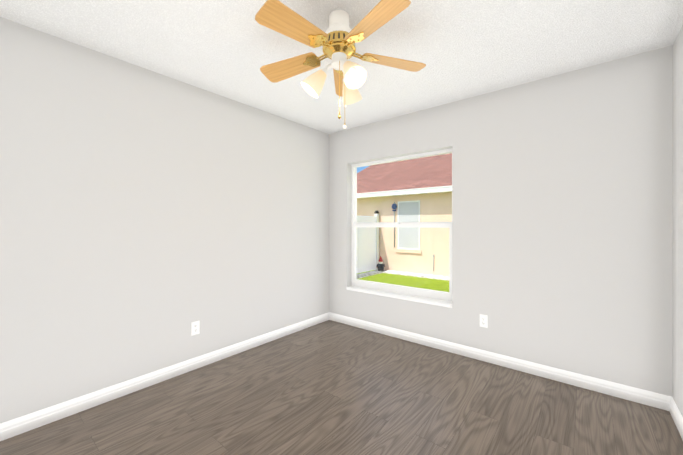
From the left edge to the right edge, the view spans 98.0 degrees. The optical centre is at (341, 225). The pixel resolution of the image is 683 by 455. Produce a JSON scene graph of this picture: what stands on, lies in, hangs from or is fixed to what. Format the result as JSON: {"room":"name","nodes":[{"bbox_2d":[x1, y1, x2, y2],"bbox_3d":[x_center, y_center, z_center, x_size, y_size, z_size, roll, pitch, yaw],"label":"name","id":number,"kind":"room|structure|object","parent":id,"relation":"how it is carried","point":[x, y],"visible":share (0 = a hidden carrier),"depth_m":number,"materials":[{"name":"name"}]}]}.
{"room":"bedroom","nodes":[
{"label":"bedroom","id":0,"kind":"room"},
{"bbox_2d":[0,17,328,422],"bbox_3d":[-1.279,0.015,2.711,0.200,2.440,3.680,0,0,39],"label":"wall","id":1,"kind":"structure","parent":0,"point":[147,217],"depth_m":2.22,"materials":[{"name":"grey paint"}]},
{"bbox_2d":[0,312,328,440],"bbox_3d":[-1.083,1.187,2.783,0.015,0.096,2.924,0,0,39],"label":"baseboard","id":2,"kind":"structure","parent":1,"relation":"attached to","point":[25,423],"depth_m":2.21,"materials":[{"name":"white wood"}]},
{"bbox_2d":[191,320,199,335],"bbox_3d":[-1.261,0.885,2.569,0.008,0.115,0.070,0,0,39],"label":"outlet","id":3,"kind":"object","parent":1,"relation":"attached to","point":[194,327],"visible":1,"depth_m":2.56,"materials":[{"name":"white plastic"}]},
{"bbox_2d":[0,320,682,454],"bbox_3d":[-0.017,1.311,1.681,3.460,0.150,3.680,0,0,39],"label":"floor","id":4,"kind":"structure","parent":0,"point":[329,387],"depth_m":1.97,"materials":[{"name":"wood"}]},
{"bbox_2d":[0,0,682,133],"bbox_3d":[-0.033,-1.329,1.658,4.060,0.250,4.230,0,0,39],"label":"ceiling","id":5,"kind":"structure","parent":0,"point":[460,49],"depth_m":1.95,"materials":[{"name":"white paint"}]},
{"bbox_2d":[255,0,425,128],"bbox_3d":[-0.036,-0.876,1.692,1.018,0.656,0.985,0,0,39],"label":"ceiling fan","id":6,"kind":"object","parent":5,"relation":"hanging from","point":[338,39],"visible":1,"depth_m":1.64,"materials":[{"name":"brown wood"}]},
{"bbox_2d":[329,45,672,395],"bbox_3d":[1.085,0.014,3.026,3.060,2.440,0.200,0,0,39],"label":"wall","id":7,"kind":"structure","parent":0,"point":[562,186],"depth_m":2.39,"materials":[{"name":"grey paint"}]},
{"bbox_2d":[347,286,451,307],"bbox_3d":[0.598,0.782,3.339,1.305,0.036,0.110,0,0,39],"label":"window sill","id":8,"kind":"structure","parent":7,"relation":"attached to","point":[437,302],"depth_m":3.25,"materials":[{"name":"white wood"}]},
{"bbox_2d":[351,148,451,301],"bbox_3d":[0.648,-0.008,3.400,1.305,1.543,0.075,0,0,39],"label":"window","id":9,"kind":"structure","parent":7,"relation":"in","point":[422,292],"depth_m":3.41,"materials":[{"name":"white"}]},
{"bbox_2d":[480,314,487,327],"bbox_3d":[1.300,0.871,2.717,0.070,0.115,0.008,0,0,39],"label":"outlet","id":10,"kind":"object","parent":7,"relation":"attached to","point":[484,323],"visible":1,"depth_m":2.71,"materials":[{"name":"white plastic"}]},
{"bbox_2d":[329,312,671,410],"bbox_3d":[1.017,1.186,2.945,3.060,0.096,0.015,0,0,39],"label":"baseboard","id":11,"kind":"structure","parent":7,"relation":"attached to","point":[645,397],"depth_m":2.50,"materials":[{"name":"white wood"}]},
{"bbox_2d":[672,25,682,416],"bbox_3d":[1.245,0.018,0.647,0.200,2.440,3.680,0,0,39],"label":"wall","id":12,"kind":"structure","parent":0,"point":[677,292],"depth_m":1.87,"materials":[{"name":"grey paint"}]},
{"bbox_2d":[669,397,682,439],"bbox_3d":[1.162,1.190,0.717,0.015,0.096,3.280,0,0,39],"label":"baseboard","id":13,"kind":"structure","parent":12,"relation":"attached to","point":[675,413],"depth_m":1.84,"materials":[{"name":"white wood"}]},
{"label":"outside","id":14,"kind":"structure","parent":0,"visible":0},
{"bbox_2d":[357,270,448,291],"bbox_3d":[17.852,1.420,25.952,80.000,0.200,56.519,0,0,39],"label":"lawn","id":15,"kind":"structure","parent":14,"point":[433,284],"depth_m":7.19,"materials":[{"name":"green plant"}]},
{"bbox_2d":[357,211,378,272],"bbox_3d":[-0.264,0.445,7.380,0.134,1.805,4.332,0,0,39],"label":"fence","id":16,"kind":"object","parent":15,"relation":"on","point":[370,255],"depth_m":8.61,"materials":[{"name":"plastic"}]},
{"bbox_2d":[357,270,448,280],"bbox_3d":[2.733,1.354,6.071,6.240,0.032,2.598,0,0,39],"label":"rock bed","id":17,"kind":"object","parent":15,"relation":"on","point":[399,274],"depth_m":8.02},
{"bbox_2d":[376,256,384,270],"bbox_3d":[1.163,1.103,8.698,0.240,0.455,0.219,0,0,39],"label":"gnome","id":18,"kind":"object","parent":17,"relation":"on","point":[380,267],"depth_m":8.66,"materials":[{"name":"grey"}]},
{"bbox_2d":[357,270,448,279],"bbox_3d":[2.069,1.321,6.611,4.383,0.062,2.531,0,0,39],"label":"rocks","id":19,"kind":"object","parent":17,"relation":"on","point":[405,273],"depth_m":7.97},
{"bbox_2d":[357,192,451,276],"bbox_3d":[7.930,-0.895,9.312,14.300,4.579,9.000,0,0,39],"label":"neighbor house","id":20,"kind":"structure","parent":15,"relation":"on","point":[413,260],"depth_m":8.18,"materials":[{"name":"beige paint"}]},
{"bbox_2d":[357,153,451,192],"bbox_3d":[7.930,-2.137,9.310,14.900,2.334,9.600,0,0,39],"label":"house roof","id":21,"kind":"structure","parent":20,"relation":"on","point":[411,173],"depth_m":9.67,"materials":[{"name":"red tile"}]},
{"bbox_2d":[357,186,451,198],"bbox_3d":[6.421,-2.079,7.472,14.910,2.434,4.868,0,0,39],"label":"fascia","id":22,"kind":"object","parent":21,"relation":"attached to","point":[442,189],"depth_m":8.16,"materials":[{"name":"white wood"}]},
{"bbox_2d":[396,249,421,253],"bbox_3d":[1.896,0.724,8.419,0.790,0.085,0.045,0,0,39],"label":"window ledge","id":23,"kind":"object","parent":20,"relation":"attached to","point":[410,251],"depth_m":8.37,"materials":[{"name":"beige paint"}]},
{"bbox_2d":[398,200,419,249],"bbox_3d":[1.902,-0.014,8.425,0.690,1.380,0.026,0,0,39],"label":"window frame","id":24,"kind":"structure","parent":20,"relation":"attached to","point":[419,228],"depth_m":8.40,"materials":[{"name":"white"}]},
{"bbox_2d":[399,202,418,247],"bbox_3d":[1.904,-0.021,8.428,0.620,1.295,0.009,0,0,39],"label":"blinds","id":25,"kind":"object","parent":24,"relation":"attached to","point":[405,235],"depth_m":8.43,"materials":[{"name":"white plastic"}]},
{"bbox_2d":[394,202,433,270],"bbox_3d":[2.006,0.256,8.319,1.214,1.900,0.040,0,0,39],"label":"conduit","id":26,"kind":"object","parent":20,"relation":"attached to","point":[394,239],"depth_m":8.68,"materials":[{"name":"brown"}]}
]}

